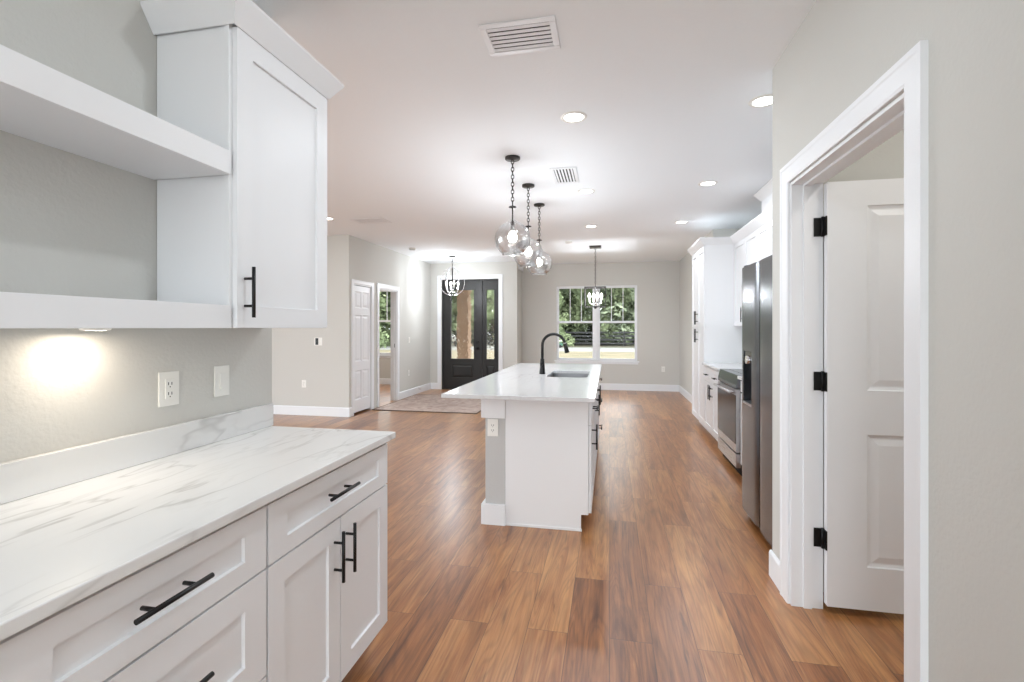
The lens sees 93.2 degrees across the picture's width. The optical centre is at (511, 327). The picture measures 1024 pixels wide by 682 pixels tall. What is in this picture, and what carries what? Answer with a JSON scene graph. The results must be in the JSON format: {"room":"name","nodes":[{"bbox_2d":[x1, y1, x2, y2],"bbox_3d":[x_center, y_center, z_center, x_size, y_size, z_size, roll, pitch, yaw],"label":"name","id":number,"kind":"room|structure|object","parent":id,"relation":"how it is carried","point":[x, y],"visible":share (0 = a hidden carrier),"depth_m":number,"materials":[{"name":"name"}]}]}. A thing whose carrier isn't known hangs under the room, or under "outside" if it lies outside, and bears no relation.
{"room":"kitchen","nodes":[
{"label":"kitchen","id":0,"kind":"room"},
{"bbox_2d":[0,0,271,462],"bbox_3d":[-1.683,-0.025,-0.457,0.120,2.760,5.440,0,0,11],"label":"wall","id":1,"kind":"structure","parent":0,"point":[71,224],"depth_m":1.43,"materials":[{"name":"grey paint"}]},
{"bbox_2d":[0,44,230,179],"bbox_3d":[-1.228,-0.532,0.735,0.299,0.075,1.756,0,0,11],"label":"floating shelf","id":2,"kind":"object","parent":1,"relation":"attached to","point":[40,103],"visible":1,"depth_m":1.23,"materials":[{"name":"white paint"}]},
{"bbox_2d":[0,292,230,327],"bbox_3d":[-1.228,-0.035,0.735,0.299,0.074,1.756,0,0,11],"label":"floating shelf","id":3,"kind":"object","parent":1,"relation":"attached to","point":[17,310],"visible":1,"depth_m":1.17,"materials":[{"name":"white paint"}]},
{"bbox_2d":[79,328,111,329],"bbox_3d":[-1.157,0.005,1.345,0.070,0.006,0.070,0,0,11],"label":"puck light","id":4,"kind":"object","parent":3,"relation":"attached to","point":[79,328],"visible":1,"depth_m":1.32,"materials":[{"name":"white plastic"}]},
{"bbox_2d":[0,403,272,504],"bbox_3d":[-1.359,0.390,0.794,0.020,0.100,2.820,0,0,11],"label":"backsplash","id":5,"kind":"structure","parent":1,"relation":"attached to","point":[21,478],"depth_m":1.48,"materials":[{"name":"white stone"}]},
{"bbox_2d":[158,371,178,406],"bbox_3d":[-1.188,0.212,1.677,0.009,0.118,0.078,0,0,11],"label":"wall outlet","id":6,"kind":"object","parent":1,"relation":"attached to","point":[168,382],"visible":1,"depth_m":1.67,"materials":[{"name":"white plastic"}]},
{"bbox_2d":[165,378,173,398],"bbox_3d":[-1.185,0.212,1.676,0.003,0.068,0.034,0,0,11],"label":"receptacle","id":7,"kind":"object","parent":6,"relation":"attached to","point":[169,382],"depth_m":1.67,"materials":[{"name":"white plastic"}]},
{"bbox_2d":[214,365,228,396],"bbox_3d":[-1.139,0.210,1.905,0.014,0.118,0.073,0,0,11],"label":"wall switch","id":8,"kind":"object","parent":1,"relation":"attached to","point":[221,373],"visible":1,"depth_m":1.90,"materials":[{"name":"white plastic"}]},
{"bbox_2d":[140,0,343,327],"bbox_3d":[-0.973,-0.530,1.850,0.359,1.065,0.628,0,0,11],"label":"upper cabinet","id":9,"kind":"object","parent":1,"relation":"attached to","point":[252,239],"visible":0.94,"depth_m":1.63,"materials":[{"name":"white paint"}]},
{"bbox_2d":[272,235,341,406],"bbox_3d":[-4.346,0.000,7.771,3.610,2.810,0.120,0,0,11],"label":"wall","id":10,"kind":"structure","parent":0,"point":[296,358],"depth_m":7.45,"materials":[{"name":"grey paint"}]},
{"bbox_2d":[302,380,305,387],"bbox_3d":[-3.217,0.870,7.478,0.070,0.115,0.009,0,0,11],"label":"wall outlet","id":11,"kind":"object","parent":10,"relation":"attached to","point":[303,381],"visible":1,"depth_m":7.47,"materials":[{"name":"white plastic"}]},
{"bbox_2d":[273,405,349,416],"bbox_3d":[-4.245,1.285,7.683,3.644,0.140,0.014,0,0,11],"label":"baseboard","id":12,"kind":"structure","parent":10,"relation":"attached to","point":[277,409],"depth_m":7.44,"materials":[{"name":"white wood"}]},
{"bbox_2d":[314,338,321,344],"bbox_3d":[-2.977,0.215,7.426,0.130,0.120,0.016,0,0,11],"label":"wall control","id":13,"kind":"object","parent":10,"relation":"attached to","point":[317,341],"visible":1,"depth_m":7.42,"materials":[{"name":"white plastic"}]},
{"bbox_2d":[379,358,390,378],"bbox_3d":[-3.548,0.000,11.732,3.610,2.810,0.160,0,0,11],"label":"wall","id":14,"kind":"structure","parent":0,"point":[384,363],"depth_m":11.54,"materials":[{"name":"grey paint"}]},
{"bbox_2d":[379,290,390,357],"bbox_3d":[-3.315,-0.095,11.649,1.680,1.640,0.150,0,0,11],"label":"window","id":15,"kind":"structure","parent":14,"relation":"in","point":[381,355],"depth_m":11.61,"materials":[{"name":"white wood"}]},
{"bbox_2d":[379,378,390,384],"bbox_3d":[-3.516,1.285,11.636,3.510,0.140,0.014,0,0,11],"label":"baseboard","id":16,"kind":"structure","parent":14,"relation":"attached to","point":[381,380],"depth_m":11.53,"materials":[{"name":"white wood"}]},
{"bbox_2d":[342,235,429,408],"bbox_3d":[-2.194,0.000,9.011,0.120,2.810,3.400,0,0,11],"label":"wall","id":17,"kind":"structure","parent":0,"point":[362,260],"depth_m":8.97,"materials":[{"name":"grey paint"}]},
{"bbox_2d":[354,285,369,412],"bbox_3d":[-2.415,0.335,7.747,0.030,1.980,0.537,0,0,11],"label":"door","id":18,"kind":"structure","parent":17,"relation":"in","point":[361,294],"depth_m":7.73,"materials":[{"name":"white wood"}]},
{"bbox_2d":[351,279,373,415],"bbox_3d":[-2.409,0.307,7.746,0.078,2.096,0.697,0,0,11],"label":"trim","id":19,"kind":"structure","parent":17,"relation":"attached to","point":[353,281],"depth_m":8.01,"materials":[{"name":"white wood"}]},
{"bbox_2d":[377,283,399,406],"bbox_3d":[-2.258,0.299,8.646,0.138,2.111,0.872,0,0,11],"label":"trim","id":20,"kind":"structure","parent":17,"relation":"attached to","point":[395,295],"depth_m":8.98,"materials":[{"name":"white wood"}]},
{"bbox_2d":[400,383,430,398],"bbox_3d":[-1.953,1.285,9.865,0.014,0.140,1.630,0,0,11],"label":"baseboard","id":21,"kind":"structure","parent":17,"relation":"attached to","point":[425,387],"depth_m":9.79,"materials":[{"name":"white wood"}]},
{"bbox_2d":[430,261,517,388],"bbox_3d":[-0.889,0.000,10.564,2.064,2.810,0.160,0,0,11],"label":"wall","id":22,"kind":"structure","parent":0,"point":[509,270],"depth_m":10.36,"materials":[{"name":"grey paint"}]},
{"bbox_2d":[431,383,436,388],"bbox_3d":[-1.717,1.285,10.642,0.170,0.140,0.014,0,0,11],"label":"baseboard","id":23,"kind":"structure","parent":22,"relation":"attached to","point":[433,385],"depth_m":10.63,"materials":[{"name":"white wood"}]},
{"bbox_2d":[437,274,502,388],"bbox_3d":[-0.919,0.110,10.479,1.462,2.491,0.018,0,0,11],"label":"door frame","id":24,"kind":"structure","parent":22,"relation":"attached to","point":[492,276],"depth_m":10.49,"materials":[{"name":"white wood"}]},
{"bbox_2d":[442,279,497,388],"bbox_3d":[-0.908,0.155,10.530,1.280,2.400,0.233,0,0,11],"label":"door","id":25,"kind":"structure","parent":22,"relation":"attached to","point":[469,317],"depth_m":10.54,"materials":[{"name":"black wood"}]},
{"bbox_2d":[379,350,634,358],"bbox_3d":[4.433,1.825,22.008,120.000,0.300,23.100,0,0,11],"label":"lawn","id":26,"kind":"structure","parent":0,"point":[572,354],"depth_m":30.03,"materials":[{"name":"plant"}]},
{"bbox_2d":[518,269,521,362],"bbox_3d":[0.141,-0.025,10.754,0.120,2.760,0.620,0,0,11],"label":"wall","id":27,"kind":"structure","parent":0,"point":[519,271],"depth_m":10.57,"materials":[{"name":"grey paint"}]},
{"bbox_2d":[253,0,815,264],"bbox_3d":[-1.789,-1.505,4.033,10.300,0.200,14.600,0,0,11],"label":"ceiling","id":28,"kind":"structure","parent":0,"point":[423,124],"depth_m":3.29,"materials":[{"name":"white paint"}]},
{"bbox_2d":[349,217,391,223],"bbox_3d":[-1.855,-1.401,6.362,0.450,0.008,0.300,0,0,11],"label":"ceiling vent","id":29,"kind":"object","parent":28,"relation":"in","point":[380,219],"visible":1,"depth_m":6.33,"materials":[{"name":"white"}]},
{"bbox_2d":[440,256,464,296],"bbox_3d":[-1.173,-1.006,9.519,0.475,0.796,0.472,0,0,11],"label":"orb pendant","id":30,"kind":"object","parent":28,"relation":"hanging from","point":[452,267],"visible":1,"depth_m":9.51,"materials":[{"name":"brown metal"}]},
{"bbox_2d":[495,155,529,255],"bbox_3d":[0.005,-1.003,3.998,0.296,0.804,0.296,0,0,11],"label":"globe pendant","id":31,"kind":"object","parent":28,"relation":"hanging from","point":[512,237],"visible":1,"depth_m":3.98,"materials":[{"name":"clear glass"}]},
{"bbox_2d":[510,221,514,230],"bbox_3d":[0.005,-0.836,3.998,0.040,0.076,0.039,0,0,11],"label":"socket","id":32,"kind":"object","parent":31,"relation":"attached to","point":[512,223],"depth_m":3.98,"materials":[{"name":"white metal"}]},
{"bbox_2d":[478,15,560,56],"bbox_3d":[0.043,-1.401,2.338,0.360,0.008,0.260,0,0,11],"label":"ceiling vent","id":33,"kind":"object","parent":28,"relation":"in","point":[537,34],"visible":1,"depth_m":2.33,"materials":[{"name":"white metal"}]},
{"bbox_2d":[513,183,542,266],"bbox_3d":[0.161,-1.003,4.772,0.296,0.804,0.296,0,0,11],"label":"globe pendant","id":34,"kind":"object","parent":28,"relation":"hanging from","point":[528,252],"visible":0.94,"depth_m":4.75,"materials":[{"name":"clear glass"}]},
{"bbox_2d":[526,203,551,274],"bbox_3d":[0.311,-1.003,5.517,0.296,0.804,0.296,0,0,11],"label":"globe pendant","id":35,"kind":"object","parent":28,"relation":"hanging from","point":[538,205],"visible":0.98,"depth_m":5.50,"materials":[{"name":"clear glass"}]},
{"bbox_2d":[549,167,578,183],"bbox_3d":[0.490,-1.401,4.471,0.235,0.008,0.460,0,0,11],"label":"ceiling vent","id":36,"kind":"object","parent":28,"relation":"in","point":[564,175],"visible":1,"depth_m":4.45,"materials":[{"name":"white metal"}]},
{"bbox_2d":[560,111,586,122],"bbox_3d":[0.411,-1.402,3.232,0.180,0.006,0.180,0,0,11],"label":"recessed light","id":37,"kind":"object","parent":28,"relation":"in","point":[572,116],"visible":1,"depth_m":3.23,"materials":[{"name":"white plastic"}]},
{"bbox_2d":[564,114,582,120],"bbox_3d":[0.411,-1.403,3.232,0.132,0.001,0.132,0,0,11],"label":"diffuser","id":38,"kind":"object","parent":37,"relation":"attached to","point":[571,117],"depth_m":3.24,"materials":[{"name":"white plastic"}]},
{"bbox_2d":[577,189,594,193],"bbox_3d":[0.765,-1.402,4.987,0.180,0.006,0.180,0,0,11],"label":"recessed light","id":39,"kind":"object","parent":28,"relation":"in","point":[582,191],"visible":1,"depth_m":5.00,"materials":[{"name":"white plastic"}]},
{"bbox_2d":[580,190,591,192],"bbox_3d":[0.765,-1.403,4.987,0.132,0.001,0.132,0,0,11],"label":"diffuser","id":40,"kind":"object","parent":39,"relation":"attached to","point":[583,191],"depth_m":4.99,"materials":[{"name":"white plastic"}]},
{"bbox_2d":[585,225,596,227],"bbox_3d":[1.098,-1.402,6.715,0.180,0.006,0.180,0,0,11],"label":"recessed light","id":41,"kind":"object","parent":28,"relation":"in","point":[586,226],"visible":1,"depth_m":6.73,"materials":[{"name":"white plastic"}]},
{"bbox_2d":[584,245,605,308],"bbox_3d":[1.443,-0.863,8.380,0.361,1.082,0.361,0,0,11],"label":"chandelier","id":42,"kind":"object","parent":28,"relation":"hanging from","point":[595,247],"visible":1,"depth_m":8.36,"materials":[{"name":"brown metal"}]},
{"bbox_2d":[674,221,688,223],"bbox_3d":[2.258,-1.402,6.451,0.180,0.006,0.180,0,0,11],"label":"recessed light","id":43,"kind":"object","parent":28,"relation":"in","point":[676,222],"visible":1,"depth_m":6.47,"materials":[{"name":"white plastic"}]},
{"bbox_2d":[698,181,717,185],"bbox_3d":[1.909,-1.402,4.716,0.180,0.006,0.180,0,0,11],"label":"recessed light","id":44,"kind":"object","parent":28,"relation":"in","point":[704,183],"visible":1,"depth_m":4.72,"materials":[{"name":"white plastic"}]},
{"bbox_2d":[701,182,714,184],"bbox_3d":[1.909,-1.403,4.716,0.132,0.001,0.132,0,0,11],"label":"diffuser","id":45,"kind":"object","parent":44,"relation":"attached to","point":[706,183],"depth_m":4.72,"materials":[{"name":"white plastic"}]},
{"bbox_2d":[748,94,771,107],"bbox_3d":[1.563,-1.402,3.000,0.180,0.006,0.180,0,0,11],"label":"recessed light","id":46,"kind":"object","parent":28,"relation":"in","point":[765,100],"visible":0.74,"depth_m":3.01,"materials":[{"name":"white plastic"}]},
{"bbox_2d":[753,97,771,105],"bbox_3d":[1.563,-1.403,3.000,0.132,0.001,0.132,0,0,11],"label":"diffuser","id":47,"kind":"object","parent":46,"relation":"attached to","point":[765,100],"depth_m":3.01,"materials":[{"name":"white plastic"}]},
{"bbox_2d":[273,384,903,681],"bbox_3d":[-1.789,1.430,4.033,10.300,0.150,14.600,0,0,11],"label":"floor","id":48,"kind":"structure","parent":0,"point":[666,578],"depth_m":2.57,"materials":[{"name":"brown wood"}]},
{"bbox_2d":[0,506,265,681],"bbox_3d":[-0.992,0.912,1.076,0.626,0.886,0.598,0,0,11],"label":"base cabinet","id":49,"kind":"object","parent":48,"relation":"on","point":[197,612],"visible":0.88,"depth_m":1.03,"materials":[{"name":"white paint"}]},
{"bbox_2d":[264,443,386,681],"bbox_3d":[-0.861,0.912,1.728,0.626,0.886,0.728,0,0,11],"label":"base cabinet","id":50,"kind":"object","parent":48,"relation":"on","point":[326,568],"visible":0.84,"depth_m":1.60,"materials":[{"name":"white paint"}]},
{"bbox_2d":[372,394,480,413],"bbox_3d":[-1.240,1.348,8.655,1.774,0.012,1.844,0,0,11],"label":"area rug","id":51,"kind":"object","parent":48,"relation":"on","point":[417,402],"visible":0.7,"depth_m":8.33,"materials":[{"name":"beige fabric"}]},
{"bbox_2d":[481,378,601,531],"bbox_3d":[0.432,0.911,4.542,0.790,0.887,2.621,0,0,11],"label":"kitchen island","id":52,"kind":"object","parent":48,"relation":"on","point":[541,461],"visible":0.84,"depth_m":3.28,"materials":[{"name":"white paint"}]},
{"bbox_2d":[487,419,497,435],"bbox_3d":[-0.132,0.690,3.334,0.076,0.118,0.009,0,0,11],"label":"island outlet","id":53,"kind":"object","parent":52,"relation":"attached to","point":[492,424],"visible":1,"depth_m":3.33,"materials":[{"name":"white plastic"}]},
{"bbox_2d":[490,423,494,432],"bbox_3d":[-0.133,0.690,3.331,0.034,0.068,0.003,0,0,11],"label":"receptacle","id":54,"kind":"object","parent":53,"relation":"attached to","point":[492,425],"depth_m":3.33,"materials":[{"name":"white plastic"}]},
{"bbox_2d":[441,363,601,401],"bbox_3d":[0.304,0.454,4.506,1.007,0.027,2.845,0,0,11],"label":"island countertop","id":55,"kind":"structure","parent":52,"relation":"on","point":[520,381],"depth_m":3.67,"materials":[{"name":"white stone"}]},
{"bbox_2d":[539,333,568,373],"bbox_3d":[0.394,0.245,4.546,0.286,0.391,0.108,0,0,11],"label":"faucet","id":56,"kind":"object","parent":55,"relation":"on","point":[566,350],"visible":0.99,"depth_m":4.57,"materials":[{"name":"black metal"}]},
{"bbox_2d":[549,373,588,377],"bbox_3d":[0.546,0.564,4.608,0.401,0.192,0.719,0,0,11],"label":"sink","id":57,"kind":"object","parent":55,"relation":"in","point":[578,375],"visible":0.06,"depth_m":4.94,"materials":[{"name":"silver metal"}]},
{"bbox_2d":[704,366,719,440],"bbox_3d":[2.632,0.912,5.558,0.714,0.886,0.964,0,0,11],"label":"base cabinet","id":58,"kind":"object","parent":48,"relation":"on","point":[710,375],"visible":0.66,"depth_m":5.64,"materials":[{"name":"white paint"}]},
{"bbox_2d":[702,362,741,370],"bbox_3d":[2.639,0.454,5.555,0.699,0.027,0.966,0,0,11],"label":"countertop","id":59,"kind":"structure","parent":58,"relation":"on","point":[716,366],"depth_m":5.61,"materials":[{"name":"white stone"}]},
{"bbox_2d":[687,237,741,434],"bbox_3d":[2.809,0.115,6.477,0.729,2.480,1.014,0,0,11],"label":"tall cabinet","id":60,"kind":"object","parent":48,"relation":"on","point":[715,337],"visible":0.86,"depth_m":6.08,"materials":[{"name":"white paint"}]},
{"bbox_2d":[713,369,741,475],"bbox_3d":[2.435,0.895,4.713,0.764,0.920,0.756,0,0,11],"label":"electric range","id":61,"kind":"object","parent":48,"relation":"on","point":[729,386],"visible":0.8,"depth_m":4.64,"materials":[{"name":"silver glass"}]},
{"bbox_2d":[740,381,741,464],"bbox_3d":[2.295,0.912,3.887,0.714,0.886,0.904,0,0,11],"label":"base cabinet","id":62,"kind":"object","parent":48,"relation":"on","point":[741,381],"visible":0.05,"depth_m":4.36,"materials":[{"name":"white paint"}]},
{"bbox_2d":[742,255,771,546],"bbox_3d":[2.007,0.454,3.016,0.877,1.803,0.906,0,0,11],"label":"refrigerator","id":63,"kind":"object","parent":48,"relation":"on","point":[757,276],"visible":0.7,"depth_m":3.17,"materials":[{"name":"silver metal"}]},
{"bbox_3d":[-1.127,0.912,0.410,0.626,0.886,0.758,0,0,11],"label":"base cabinet","id":64,"kind":"object","parent":48,"relation":"on","visible":0},
{"bbox_2d":[0,426,395,640],"bbox_3d":[-1.069,0.454,0.731,0.613,0.027,2.810,0,0,11],"label":"countertop","id":65,"kind":"structure","parent":64,"relation":"on","point":[59,547],"depth_m":1.16,"materials":[{"name":"white stone"}]},
{"bbox_2d":[562,341,634,347],"bbox_3d":[13.429,1.825,66.661,120.000,0.300,54.000,0,0,11],"label":"verge","id":66,"kind":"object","parent":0,"point":[575,345],"depth_m":42.66,"materials":[{"name":"green plant"}]},
{"bbox_2d":[379,292,388,347],"bbox_3d":[-14.260,-2.810,40.342,7.579,10.301,7.629,0,0,-20],"label":"tree","id":67,"kind":"object","parent":66,"relation":"on","point":[382,300],"visible":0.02,"depth_m":40.39,"materials":[{"name":"green plant"}]},
{"bbox_2d":[379,292,390,345],"bbox_3d":[-9.974,-4.470,46.879,10.169,13.590,9.931,0,0,-8],"label":"tree","id":68,"kind":"object","parent":66,"relation":"on","point":[386,329],"visible":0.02,"depth_m":43.63,"materials":[{"name":"green plant"}]},
{"bbox_2d":[379,295,390,329],"bbox_3d":[-15.354,-4.803,46.764,10.948,14.879,11.019,0,0,23],"label":"tree","id":69,"kind":"object","parent":66,"relation":"on","point":[382,325],"visible":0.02,"depth_m":44.09,"materials":[{"name":"green plant"}]},
{"bbox_2d":[559,291,574,345],"bbox_3d":[3.287,-1.066,44.355,4.632,6.295,4.662,0,0,-8],"label":"tree","id":70,"kind":"object","parent":66,"relation":"on","point":[561,325],"visible":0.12,"depth_m":43.61,"materials":[{"name":"green plant"}]},
{"bbox_2d":[559,289,579,344],"bbox_3d":[2.783,-3.178,47.645,8.183,10.735,7.988,0,0,42],"label":"tree","id":71,"kind":"object","parent":66,"relation":"on","point":[564,292],"visible":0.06,"depth_m":45.88,"materials":[{"name":"green plant"}]},
{"bbox_2d":[559,291,602,341],"bbox_3d":[6.054,-3.807,49.105,9.324,12.590,9.264,0,0,1],"label":"tree","id":72,"kind":"object","parent":66,"relation":"on","point":[574,298],"visible":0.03,"depth_m":46.81,"materials":[{"name":"green plant"}]},
{"bbox_2d":[580,324,591,340],"bbox_3d":[8.466,-5.686,57.411,12.734,16.336,11.404,0,0,-17],"label":"tree","id":73,"kind":"object","parent":66,"relation":"on","point":[588,330],"visible":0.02,"depth_m":53.29,"materials":[{"name":"green plant"}]},
{"bbox_2d":[562,330,634,345],"bbox_3d":[8.105,0.985,43.730,27.380,1.420,0.220,0,0,11],"label":"fence","id":74,"kind":"object","parent":66,"relation":"on","point":[623,332],"visible":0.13,"depth_m":43.54,"materials":[{"name":"grey paint"}]},
{"bbox_2d":[563,288,634,344],"bbox_3d":[8.008,-2.934,46.869,7.448,10.192,7.627,0,0,1],"label":"tree","id":75,"kind":"object","parent":66,"relation":"on","point":[618,294],"visible":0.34,"depth_m":44.79,"materials":[{"name":"green plant"}]},
{"bbox_2d":[600,288,634,342],"bbox_3d":[11.443,-4.163,48.563,10.099,12.956,9.045,0,0,-5],"label":"tree","id":76,"kind":"object","parent":66,"relation":"on","point":[630,310],"visible":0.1,"depth_m":45.57,"materials":[{"name":"green plant"}]},
{"bbox_2d":[625,319,634,344],"bbox_3d":[15.752,-4.305,46.490,10.106,13.734,10.172,0,0,-27],"label":"tree","id":77,"kind":"object","parent":66,"relation":"on","point":[632,319],"visible":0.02,"depth_m":45.80,"materials":[{"name":"green plant"}]},
{"bbox_2d":[522,261,679,384],"bbox_3d":[1.958,0.000,10.623,3.496,2.810,0.160,0,0,11],"label":"wall","id":78,"kind":"structure","parent":0,"point":[658,283],"depth_m":10.43,"materials":[{"name":"grey paint"}]},
{"bbox_2d":[554,285,638,364],"bbox_3d":[1.847,-0.060,10.609,1.820,1.710,0.150,0,0,11],"label":"window","id":79,"kind":"structure","parent":78,"relation":"in","point":[596,359],"depth_m":10.61,"materials":[{"name":"white wood"}]},
{"bbox_2d":[599,383,678,391],"bbox_3d":[1.882,1.285,10.549,3.376,0.140,0.014,0,0,11],"label":"baseboard","id":80,"kind":"structure","parent":78,"relation":"attached to","point":[604,386],"depth_m":10.37,"materials":[{"name":"white wood"}]},
{"bbox_2d":[680,232,710,394],"bbox_3d":[3.277,0.000,8.623,0.120,2.810,3.240,0,0,11],"label":"wall","id":81,"kind":"structure","parent":0,"point":[686,261],"depth_m":9.30,"materials":[{"name":"grey paint"}]},
{"bbox_2d":[679,385,691,402],"bbox_3d":[3.200,1.285,8.577,0.014,0.140,3.360,0,0,11],"label":"baseboard","id":82,"kind":"structure","parent":81,"relation":"attached to","point":[687,395],"depth_m":9.33,"materials":[{"name":"white wood"}]},
{"bbox_2d":[711,228,740,236],"bbox_3d":[3.078,0.000,6.949,0.390,2.810,0.120,0,0,11],"label":"wall","id":83,"kind":"structure","parent":0,"point":[715,232],"depth_m":6.90,"materials":[{"name":"grey paint"}]},
{"bbox_2d":[823,129,903,591],"bbox_3d":[1.941,0.000,2.470,0.850,2.810,0.120,0,0,11],"label":"wall","id":84,"kind":"structure","parent":0,"point":[886,161],"depth_m":2.43,"materials":[{"name":"grey paint"}]},
{"bbox_2d":[772,0,1023,681],"bbox_3d":[0.849,0.000,-0.495,0.120,2.810,6.365,0,0,11],"label":"wall","id":85,"kind":"structure","parent":0,"point":[840,49],"depth_m":1.22,"materials":[{"name":"grey paint"}]},
{"bbox_2d":[769,549,779,590],"bbox_3d":[1.397,1.285,2.564,0.014,0.140,0.179,0,0,11],"label":"baseboard","id":86,"kind":"structure","parent":85,"relation":"attached to","point":[774,562],"depth_m":2.56,"materials":[{"name":"white wood"}]},
{"bbox_2d":[780,40,927,681],"bbox_3d":[1.328,0.277,1.892,0.157,2.156,1.137,0,0,11],"label":"trim","id":87,"kind":"structure","parent":85,"relation":"attached to","point":[801,200],"depth_m":2.00,"materials":[{"name":"white wood"}]},
{"bbox_2d":[814,178,903,613],"bbox_3d":[1.918,0.316,2.222,0.951,2.008,0.042,0,0,11],"label":"door","id":88,"kind":"structure","parent":85,"relation":"in","point":[861,226],"depth_m":2.26,"materials":[{"name":"white painted wood"},{"name":"matte black metal hinges"}]},
{"bbox_3d":[2.872,0.000,4.637,0.120,2.810,4.735,0,0,11],"label":"wall","id":89,"kind":"structure","parent":0,"visible":0},
{"bbox_2d":[734,230,756,325],"bbox_3d":[2.806,-0.528,5.523,0.359,1.023,0.964,0,0,11],"label":"upper cabinet","id":90,"kind":"object","parent":89,"relation":"attached to","point":[745,250],"visible":0.34,"depth_m":5.76,"materials":[{"name":"white paint"}]},
{"bbox_2d":[730,206,771,243],"bbox_3d":[2.382,-1.077,4.268,0.055,0.095,3.572,0,0,11],"label":"trim","id":91,"kind":"structure","parent":90,"relation":"attached to","point":[764,217],"depth_m":5.11,"materials":[{"name":"white paint"}]},
{"bbox_2d":[754,179,771,200],"bbox_3d":[2.644,-1.362,4.672,0.339,0.084,0.880,0,0,11],"label":"trim","id":92,"kind":"structure","parent":89,"relation":"attached to","point":[766,190],"depth_m":4.85,"materials":[{"name":"white paint"}]},
{"bbox_2d":[757,220,771,261],"bbox_3d":[2.654,-0.792,4.670,0.319,0.495,0.760,0,0,11],"label":"upper cabinet","id":93,"kind":"object","parent":89,"relation":"attached to","point":[764,233],"visible":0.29,"depth_m":4.87,"materials":[{"name":"white paint"}]},
{"bbox_2d":[762,193,771,211],"bbox_3d":[2.674,-1.250,4.666,0.279,0.310,0.760,0,0,11],"label":"trim","id":94,"kind":"structure","parent":89,"relation":"attached to","point":[767,202],"depth_m":4.87,"materials":[{"name":"white paint"}]},
{"label":"outside","id":95,"kind":"structure","parent":0,"visible":0},
{"bbox_2d":[379,346,634,351],"bbox_3d":[7.405,1.825,36.761,120.000,0.300,7.000,0,0,11],"label":"road","id":96,"kind":"structure","parent":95,"point":[577,349],"depth_m":36.85,"materials":[{"name":"grey asphalt"}]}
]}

